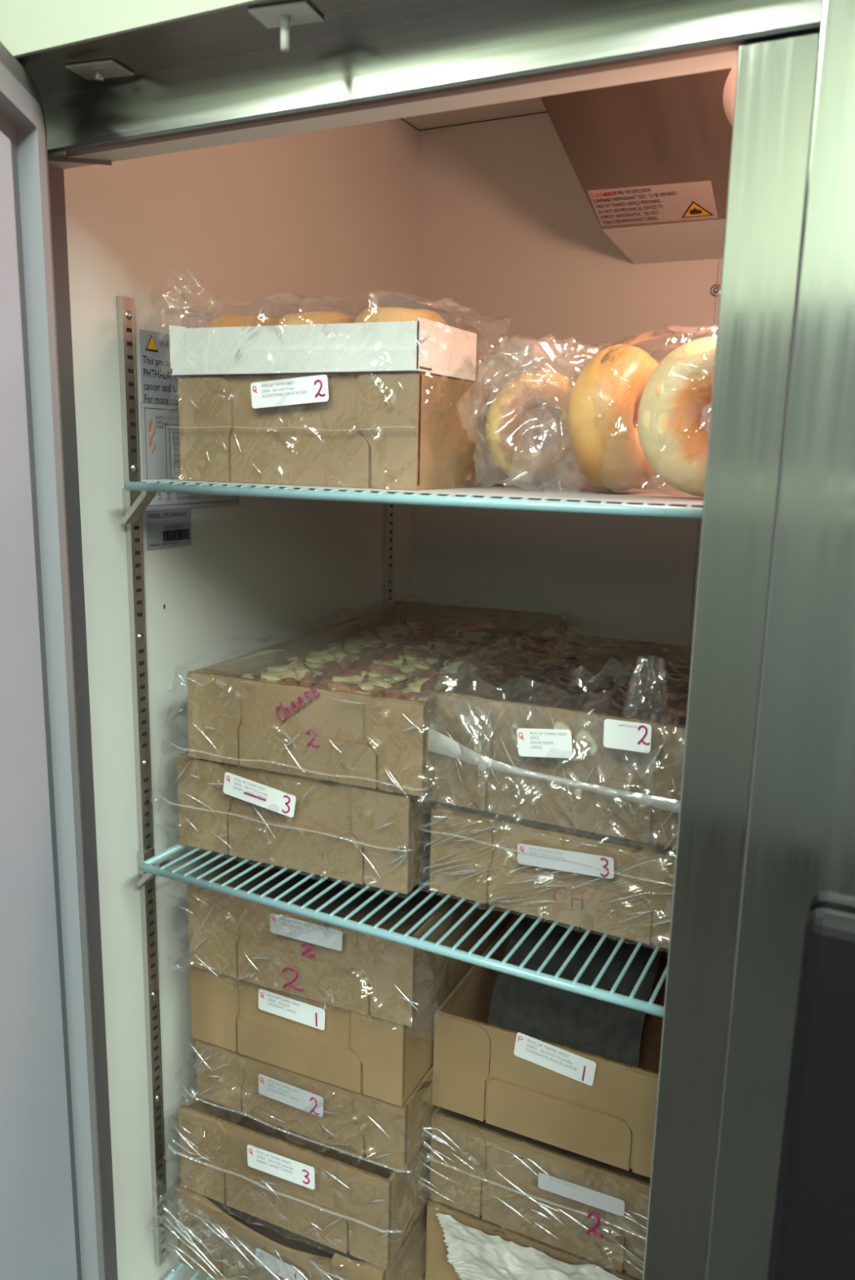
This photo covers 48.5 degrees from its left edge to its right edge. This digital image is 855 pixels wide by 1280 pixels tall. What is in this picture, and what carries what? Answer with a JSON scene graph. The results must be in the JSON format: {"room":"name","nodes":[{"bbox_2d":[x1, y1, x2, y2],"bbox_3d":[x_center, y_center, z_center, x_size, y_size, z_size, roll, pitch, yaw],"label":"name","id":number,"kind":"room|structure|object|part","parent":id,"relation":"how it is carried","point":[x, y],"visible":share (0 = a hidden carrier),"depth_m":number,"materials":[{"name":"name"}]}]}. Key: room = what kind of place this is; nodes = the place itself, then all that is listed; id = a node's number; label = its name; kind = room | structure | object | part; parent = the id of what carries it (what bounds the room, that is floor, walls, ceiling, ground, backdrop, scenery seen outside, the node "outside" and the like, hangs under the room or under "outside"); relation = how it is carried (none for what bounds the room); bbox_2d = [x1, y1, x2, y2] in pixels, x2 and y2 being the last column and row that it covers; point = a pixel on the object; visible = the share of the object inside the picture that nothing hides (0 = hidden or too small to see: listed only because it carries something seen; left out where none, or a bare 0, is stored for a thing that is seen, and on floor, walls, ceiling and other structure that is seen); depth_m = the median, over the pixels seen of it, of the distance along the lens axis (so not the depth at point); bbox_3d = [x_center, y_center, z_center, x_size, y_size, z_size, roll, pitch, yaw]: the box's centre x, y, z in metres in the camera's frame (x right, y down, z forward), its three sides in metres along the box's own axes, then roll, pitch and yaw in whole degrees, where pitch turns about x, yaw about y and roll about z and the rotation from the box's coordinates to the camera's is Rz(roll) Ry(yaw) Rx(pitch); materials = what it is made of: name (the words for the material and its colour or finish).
{"room":"commercial kitchen","nodes":[
{"label":"commercial kitchen","id":0,"kind":"room"},
{"bbox_3d":[-0.434,1.555,-0.046,8.000,0.050,4.700,7,13,26],"label":"floor","id":1,"kind":"structure","parent":0,"visible":0},
{"bbox_2d":[0,0,854,1279],"bbox_3d":[0.225,0.312,0.762,1.400,2.100,1.328,7,13,26],"label":"refrigerator","id":2,"kind":"object","parent":1,"relation":"on","point":[593,172],"visible":0.74,"depth_m":0.76,"materials":[{"name":"grey metal"}]},
{"bbox_3d":[-0.307,0.375,0.601,0.010,1.417,0.470,0,11,-4],"label":"panel","id":3,"kind":"part","parent":2,"relation":"part of","materials":[{"name":"grey metal"}]},
{"bbox_3d":[-0.248,-0.432,0.720,0.042,0.002,0.027,5,12,18],"label":"hinge plate","id":4,"kind":"part","parent":2,"relation":"part of","materials":[{"name":"silver metal"}]},
{"bbox_2d":[151,542,176,546],"bbox_3d":[-0.278,-0.101,1.002,0.001,0.003,0.043,7,13,26],"label":"print","id":5,"kind":"object","parent":2,"relation":"attached to","point":[166,542],"depth_m":1.00},
{"bbox_3d":[-0.092,-0.409,0.621,0.042,0.002,0.027,5,12,18],"label":"hinge plate","id":6,"kind":"part","parent":2,"relation":"part of","materials":[{"name":"silver metal"}]},
{"bbox_2d":[163,1262,425,1279],"bbox_3d":[0.102,0.720,1.189,0.625,0.012,0.584,7,13,26],"label":"wire shelf","id":7,"kind":"object","parent":2,"relation":"attached to","point":[180,1266],"visible":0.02,"depth_m":1.09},
{"bbox_3d":[-0.173,0.686,1.324,0.008,0.007,0.576,7,13,26],"label":"rail","id":8,"kind":"part","parent":7,"relation":"part of","materials":[{"name":"teal metal"}]},
{"bbox_2d":[148,1183,430,1279],"bbox_3d":[-0.083,0.638,1.219,0.314,0.127,0.482,6,12,24],"label":"cardboard box","id":9,"kind":"object","parent":7,"relation":"on","point":[220,1244],"visible":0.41,"depth_m":1.06,"materials":[{"name":"brown cardboard"}]},
{"bbox_3d":[-0.160,0.712,1.042,0.153,0.048,0.004,6,12,24],"label":"locking panel","id":10,"kind":"part","parent":9,"relation":"part of","materials":[{"name":"brown cardboard"}]},
{"bbox_2d":[164,1083,434,1272],"bbox_3d":[-0.070,0.551,1.207,0.294,0.101,0.456,6,12,23],"label":"cardboard box","id":11,"kind":"object","parent":9,"relation":"on","point":[339,1201],"visible":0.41,"depth_m":1.02,"materials":[{"name":"brown cardboard"}]},
{"bbox_3d":[-0.153,0.612,1.024,0.152,0.049,0.004,6,12,23],"label":"locking panel","id":12,"kind":"part","parent":11,"relation":"part of","materials":[{"name":"brown cardboard"}]},
{"bbox_2d":[181,1039,437,1184],"bbox_3d":[-0.056,0.462,1.210,0.300,0.074,0.458,6,12,24],"label":"cardboard box","id":13,"kind":"object","parent":11,"relation":"on","point":[388,1134],"visible":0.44,"depth_m":1.01,"materials":[{"name":"brown cardboard"}]},
{"bbox_3d":[-0.135,0.516,1.025,0.152,0.035,0.004,6,12,24],"label":"locking panel","id":14,"kind":"part","parent":13,"relation":"part of","materials":[{"name":"brown cardboard"}]},
{"bbox_2d":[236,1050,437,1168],"bbox_3d":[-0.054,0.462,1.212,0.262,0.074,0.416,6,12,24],"label":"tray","id":15,"kind":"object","parent":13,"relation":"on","point":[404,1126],"depth_m":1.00,"materials":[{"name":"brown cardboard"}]},
{"bbox_2d":[189,907,515,1106],"bbox_3d":[-0.058,0.379,1.193,0.262,0.094,0.422,6,12,24],"label":"cardboard box","id":16,"kind":"object","parent":13,"relation":"on","point":[380,1059],"visible":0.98,"depth_m":1.00,"materials":[{"name":"brown cardboard"}]},
{"bbox_3d":[-0.137,0.438,1.009,0.152,0.045,0.004,6,12,24],"label":"locking panel","id":17,"kind":"part","parent":16,"relation":"part of","materials":[{"name":"brown cardboard"}]},
{"bbox_2d":[169,856,508,1039],"bbox_3d":[-0.048,0.287,1.165,0.321,0.096,0.463,6,12,23],"label":"cardboard box","id":18,"kind":"object","parent":16,"relation":"on","point":[251,942],"visible":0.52,"depth_m":0.99,"materials":[{"name":"brown cardboard"}]},
{"bbox_3d":[-0.130,0.347,0.982,0.154,0.046,0.004,6,12,23],"label":"locking panel","id":19,"kind":"part","parent":18,"relation":"part of","materials":[{"name":"brown cardboard"}]},
{"bbox_2d":[425,1199,641,1279],"bbox_3d":[0.200,0.650,1.171,0.264,0.136,0.454,6,12,24],"label":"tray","id":20,"kind":"object","parent":7,"relation":"on","point":[462,1245],"visible":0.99,"depth_m":1.01,"materials":[{"name":"white paper"}]},
{"bbox_2d":[417,1106,650,1279],"bbox_3d":[0.205,0.543,1.169,0.304,0.105,0.464,6,12,24],"label":"cardboard box","id":21,"kind":"object","parent":20,"relation":"on","point":[593,1210],"visible":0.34,"depth_m":0.99,"materials":[{"name":"brown cardboard"}]},
{"bbox_2d":[431,911,667,1177],"bbox_3d":[0.214,0.425,1.151,0.262,0.116,0.422,6,12,24],"label":"cardboard box","id":22,"kind":"object","parent":21,"relation":"on","point":[595,1107],"visible":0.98,"depth_m":0.98,"materials":[{"name":"brown cardboard"}]},
{"bbox_3d":[0.132,0.491,0.969,0.152,0.054,0.004,6,12,25],"label":"locking panel","id":23,"kind":"part","parent":22,"relation":"part of","materials":[{"name":"brown cardboard"}]},
{"bbox_2d":[488,912,662,1067],"bbox_3d":[0.171,0.387,1.034,0.164,0.227,0.172,6,12,24],"label":"sheet","id":24,"kind":"object","parent":22,"relation":"in","point":[584,1024],"visible":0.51,"depth_m":0.98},
{"bbox_3d":[0.129,0.605,0.986,0.152,0.051,0.004,6,12,25],"label":"locking panel","id":25,"kind":"part","parent":21,"relation":"part of","materials":[{"name":"brown cardboard"}]},
{"bbox_2d":[138,843,666,1017],"bbox_3d":[0.113,0.218,1.089,0.625,0.012,0.584,7,13,26],"label":"wire shelf","id":26,"kind":"object","parent":2,"relation":"attached to","point":[649,1007],"visible":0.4,"depth_m":0.86,"materials":[{"name":"teal metal"}]},
{"bbox_3d":[-0.162,0.185,1.225,0.008,0.007,0.576,7,13,26],"label":"rail","id":27,"kind":"part","parent":26,"relation":"part of","materials":[{"name":"teal metal"}]},
{"bbox_2d":[159,745,439,893],"bbox_3d":[-0.052,0.141,1.174,0.310,0.100,0.520,6,12,23],"label":"cardboard box","id":28,"kind":"object","parent":26,"relation":"on","point":[371,837],"visible":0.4,"depth_m":0.95,"materials":[{"name":"brown cardboard"}]},
{"bbox_3d":[-0.134,0.208,0.959,0.156,0.048,0.004,6,12,23],"label":"locking panel","id":29,"kind":"part","parent":28,"relation":"part of","materials":[{"name":"brown cardboard"}]},
{"bbox_2d":[167,595,564,801],"bbox_3d":[-0.035,0.036,1.152,0.307,0.111,0.534,6,12,22],"label":"cardboard box","id":30,"kind":"object","parent":28,"relation":"on","point":[388,744],"visible":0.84,"depth_m":0.94,"materials":[{"name":"brown cardboard"}]},
{"bbox_2d":[240,669,300,685],"bbox_3d":[-0.183,0.072,1.015,0.085,0.077,0.114,5,12,16],"label":"pastry","id":31,"kind":"object","parent":30,"relation":"in","point":[263,676],"visible":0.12,"depth_m":1.02,"materials":[{"name":"beige food"}]},
{"bbox_2d":[266,653,343,687],"bbox_3d":[-0.146,0.056,1.101,0.085,0.077,0.114,5,12,18],"label":"pastry","id":32,"kind":"object","parent":30,"relation":"in","point":[308,671],"visible":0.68,"depth_m":1.08,"materials":[{"name":"beige food"}]},
{"bbox_3d":[-0.118,0.113,0.930,0.152,0.043,0.004,6,12,22],"label":"locking panel","id":33,"kind":"part","parent":30,"relation":"part of","materials":[{"name":"brown cardboard"}]},
{"bbox_2d":[310,680,369,694],"bbox_3d":[-0.102,0.081,0.980,0.082,0.077,0.105,5,12,18],"label":"pastry","id":34,"kind":"object","parent":30,"relation":"in","point":[337,685],"visible":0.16,"depth_m":0.98,"materials":[{"name":"beige food"}]},
{"bbox_2d":[307,640,378,673],"bbox_3d":[-0.109,0.040,1.188,0.085,0.077,0.114,6,12,20],"label":"pastry","id":35,"kind":"object","parent":30,"relation":"in","point":[349,660],"visible":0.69,"depth_m":1.17,"materials":[{"name":"beige food"}]},
{"bbox_2d":[332,663,408,696],"bbox_3d":[-0.065,0.065,1.065,0.082,0.077,0.105,7,13,26],"label":"pastry","id":36,"kind":"object","parent":30,"relation":"in","point":[375,687],"visible":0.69,"depth_m":1.05,"materials":[{"name":"beige food"}]},
{"bbox_2d":[343,627,408,658],"bbox_3d":[-0.072,0.023,1.273,0.085,0.077,0.114,5,12,17],"label":"pastry","id":37,"kind":"object","parent":30,"relation":"in","point":[383,642],"visible":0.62,"depth_m":1.26,"materials":[{"name":"brown food"}]},
{"bbox_2d":[377,688,430,701],"bbox_3d":[-0.025,0.089,0.950,0.086,0.077,0.109,5,12,18],"label":"pastry","id":38,"kind":"object","parent":30,"relation":"in","point":[406,694],"visible":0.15,"depth_m":0.95,"materials":[{"name":"brown food"}]},
{"bbox_2d":[372,648,439,685],"bbox_3d":[-0.028,0.049,1.151,0.082,0.077,0.105,5,12,19],"label":"pastry","id":39,"kind":"object","parent":30,"relation":"in","point":[417,668],"visible":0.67,"depth_m":1.13,"materials":[{"name":"beige food"}]},
{"bbox_2d":[375,617,435,644],"bbox_3d":[-0.035,0.007,1.359,0.085,0.077,0.114,5,12,20],"label":"pastry","id":40,"kind":"object","parent":30,"relation":"in","point":[410,630],"visible":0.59,"depth_m":1.34,"materials":[{"name":"brown food"}]},
{"bbox_2d":[398,669,460,696],"bbox_3d":[0.012,0.072,1.036,0.085,0.077,0.109,7,12,25],"label":"pastry","id":41,"kind":"object","parent":30,"relation":"in","point":[428,682],"visible":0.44,"depth_m":1.02,"materials":[{"name":"beige food"}]},
{"bbox_2d":[402,635,466,671],"bbox_3d":[0.009,0.032,1.237,0.082,0.077,0.105,7,13,28],"label":"pastry","id":42,"kind":"object","parent":30,"relation":"in","point":[447,645],"visible":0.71,"depth_m":1.22,"materials":[{"name":"brown food"}]},
{"bbox_2d":[432,623,490,654],"bbox_3d":[0.046,0.016,1.323,0.082,0.077,0.105,6,12,22],"label":"pastry","id":43,"kind":"object","parent":30,"relation":"in","point":[473,633],"visible":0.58,"depth_m":1.30,"materials":[{"name":"brown food"}]},
{"bbox_2d":[437,653,491,676],"bbox_3d":[0.049,0.056,1.122,0.085,0.077,0.109,5,12,17],"label":"pastry","id":44,"kind":"object","parent":30,"relation":"in","point":[454,664],"visible":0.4,"depth_m":1.11,"materials":[{"name":"beige food"}]},
{"bbox_2d":[468,640,515,661],"bbox_3d":[0.086,0.040,1.208,0.085,0.077,0.109,6,12,21],"label":"pastry","id":45,"kind":"object","parent":30,"relation":"in","point":[489,656],"visible":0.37,"depth_m":1.19,"materials":[{"name":"brown food"}]},
{"bbox_2d":[491,627,533,647],"bbox_3d":[0.123,0.024,1.294,0.086,0.077,0.109,7,13,26],"label":"pastry","id":46,"kind":"object","parent":30,"relation":"in","point":[510,639],"visible":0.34,"depth_m":1.28,"materials":[{"name":"brown food"}]},
{"bbox_2d":[414,802,675,949],"bbox_3d":[0.217,0.180,1.047,0.282,0.084,0.475,7,13,26],"label":"cardboard box","id":47,"kind":"object","parent":26,"relation":"on","point":[591,881],"visible":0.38,"depth_m":0.86,"materials":[{"name":"brown cardboard"}]},
{"bbox_2d":[411,623,691,859],"bbox_3d":[0.191,0.067,0.996,0.290,0.165,0.393,7,12,25],"label":"cardboard box","id":48,"kind":"object","parent":47,"relation":"on","point":[620,777],"visible":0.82,"depth_m":0.87,"materials":[{"name":"brown cardboard"}]},
{"bbox_2d":[505,674,573,709],"bbox_3d":[0.120,0.083,1.042,0.074,0.091,0.091,11,15,39],"label":"roll","id":49,"kind":"object","parent":48,"relation":"in","point":[546,691],"visible":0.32,"depth_m":1.03,"materials":[{"name":"brown food"}]},
{"bbox_2d":[542,656,595,710],"bbox_3d":[0.166,0.066,1.135,0.074,0.091,0.091,6,12,22],"label":"roll","id":50,"kind":"object","parent":48,"relation":"in","point":[566,678],"visible":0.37,"depth_m":1.12,"materials":[{"name":"brown food"}]},
{"bbox_3d":[0.126,0.144,0.860,0.152,0.053,0.004,7,12,25],"label":"locking panel","id":51,"kind":"part","parent":48,"relation":"part of","materials":[{"name":"brown cardboard"}]},
{"bbox_2d":[580,680,647,719],"bbox_3d":[0.198,0.090,1.016,0.074,0.091,0.091,9,14,33],"label":"roll","id":52,"kind":"object","parent":48,"relation":"in","point":[597,700],"visible":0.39,"depth_m":1.00,"materials":[{"name":"brown food"}]},
{"bbox_2d":[608,662,663,722],"bbox_3d":[0.241,0.073,1.105,0.074,0.091,0.091,5,12,17],"label":"roll","id":53,"kind":"object","parent":48,"relation":"in","point":[645,685],"visible":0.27,"depth_m":1.09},
{"bbox_2d":[657,697,688,726],"bbox_3d":[0.266,0.100,0.973,0.074,0.091,0.091,7,13,28],"label":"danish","id":54,"kind":"object","parent":48,"relation":"in","point":[676,716],"visible":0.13,"depth_m":0.96,"materials":[{"name":"brown food"}]},
{"bbox_2d":[677,681,688,702],"bbox_3d":[0.312,0.083,1.066,0.074,0.091,0.091,4,11,11],"label":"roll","id":55,"kind":"object","parent":48,"relation":"in","point":[682,690],"visible":0.02,"depth_m":1.06,"materials":[{"name":"brown food"}]},
{"bbox_3d":[0.127,0.238,0.861,0.152,0.040,0.004,7,13,26],"label":"locking panel","id":56,"kind":"part","parent":47,"relation":"part of","materials":[{"name":"brown cardboard"}]},
{"bbox_2d":[124,480,702,519],"bbox_3d":[0.122,-0.159,1.014,0.625,0.012,0.584,7,13,26],"label":"wire shelf","id":57,"kind":"object","parent":2,"relation":"attached to","point":[589,507],"visible":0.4,"depth_m":0.75,"materials":[{"name":"teal metal"}]},
{"bbox_2d":[141,479,703,505],"bbox_3d":[0.119,-0.166,1.016,0.592,0.001,0.560,7,13,26],"label":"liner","id":58,"kind":"object","parent":57,"relation":"on","point":[502,491],"visible":0.33,"depth_m":0.82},
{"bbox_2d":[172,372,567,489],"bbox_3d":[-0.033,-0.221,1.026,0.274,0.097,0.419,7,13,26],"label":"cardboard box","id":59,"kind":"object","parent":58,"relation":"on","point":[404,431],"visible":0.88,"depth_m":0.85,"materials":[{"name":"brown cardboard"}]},
{"bbox_3d":[-0.116,-0.163,0.854,0.148,0.047,0.004,7,13,26],"label":"locking panel","id":60,"kind":"part","parent":59,"relation":"part of","materials":[{"name":"brown cardboard"}]},
{"bbox_2d":[160,284,504,381],"bbox_3d":[-0.103,-0.298,0.884,0.342,0.105,0.148,7,13,26],"label":"box","id":61,"kind":"object","parent":59,"relation":"on","point":[424,346],"visible":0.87,"depth_m":0.83,"materials":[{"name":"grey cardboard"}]},
{"bbox_2d":[206,314,279,327],"bbox_3d":[-0.175,-0.284,0.922,0.089,0.056,0.090,7,13,26],"label":"bagel","id":62,"kind":"object","parent":61,"relation":"in","point":[226,320],"visible":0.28,"depth_m":0.89,"materials":[{"name":"food"}]},
{"bbox_2d":[250,295,280,304],"bbox_3d":[-0.145,-0.304,0.850,0.030,0.007,0.004,6,12,20],"label":"plastic wrap","id":63,"kind":"object","parent":61,"relation":"on","point":[280,295],"depth_m":0.85,"materials":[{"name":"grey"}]},
{"bbox_2d":[275,310,355,325],"bbox_3d":[-0.100,-0.275,0.885,0.089,0.056,0.090,-7,14,-36],"label":"bagel","id":64,"kind":"object","parent":61,"relation":"in","point":[312,317],"visible":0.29,"depth_m":0.85,"materials":[{"name":"food"}]},
{"bbox_2d":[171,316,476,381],"bbox_3d":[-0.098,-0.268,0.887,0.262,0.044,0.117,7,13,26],"label":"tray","id":65,"kind":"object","parent":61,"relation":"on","point":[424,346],"depth_m":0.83,"materials":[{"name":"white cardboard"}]},
{"bbox_2d":[353,306,447,325],"bbox_3d":[-0.024,-0.266,0.847,0.090,0.056,0.089,-1,11,-9],"label":"bagel","id":66,"kind":"object","parent":61,"relation":"in","point":[374,313],"visible":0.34,"depth_m":0.81,"materials":[{"name":"beige food"}]},
{"bbox_2d":[454,333,613,492],"bbox_3d":[0.117,-0.205,0.871,0.139,0.143,0.196,11,15,40],"label":"plastic bag","id":67,"kind":"object","parent":58,"relation":"on","point":[486,356],"visible":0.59,"depth_m":0.86,"materials":[{"name":"clear plastic"}]},
{"bbox_2d":[484,369,577,484],"bbox_3d":[0.107,-0.203,0.911,0.108,0.107,0.034,-2,12,-16],"label":"bagel","id":68,"kind":"object","parent":67,"relation":"in","point":[506,411],"visible":0.85,"depth_m":0.89,"materials":[{"name":"beige food"}]},
{"bbox_2d":[555,324,716,496],"bbox_3d":[0.214,-0.193,0.798,0.172,0.138,0.215,-8,15,-40],"label":"plastic bag","id":69,"kind":"object","parent":58,"relation":"on","point":[664,491],"visible":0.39,"depth_m":0.79,"materials":[{"name":"clear plastic"}]},
{"bbox_2d":[567,343,657,490],"bbox_3d":[0.167,-0.190,0.816,0.059,0.122,0.122,10,14,38],"label":"bagel","id":70,"kind":"object","parent":69,"relation":"in","point":[608,406],"visible":0.77,"depth_m":0.78,"materials":[{"name":"beige food"}]},
{"bbox_2d":[636,336,715,497],"bbox_3d":[0.226,-0.174,0.744,0.122,0.122,0.049,1,11,1],"label":"bagel","id":71,"kind":"object","parent":69,"relation":"in","point":[673,439],"visible":0.44,"depth_m":0.73,"materials":[{"name":"food"}]},
{"bbox_3d":[0.405,-0.650,0.833,1.250,0.050,0.724,7,13,26],"label":"panel","id":72,"kind":"part","parent":2,"relation":"part of","materials":[{"name":"white metal"}]},
{"bbox_3d":[0.466,0.435,0.503,0.616,1.572,0.057,7,13,26],"label":"closed door","id":73,"kind":"part","parent":2,"relation":"part of","materials":[{"name":"metal"}]},
{"bbox_3d":[0.242,0.622,0.607,0.088,0.954,0.023,7,13,26],"label":"door handle","id":74,"kind":"part","parent":2,"relation":"part of","materials":[{"name":"black plastic"}]}
]}

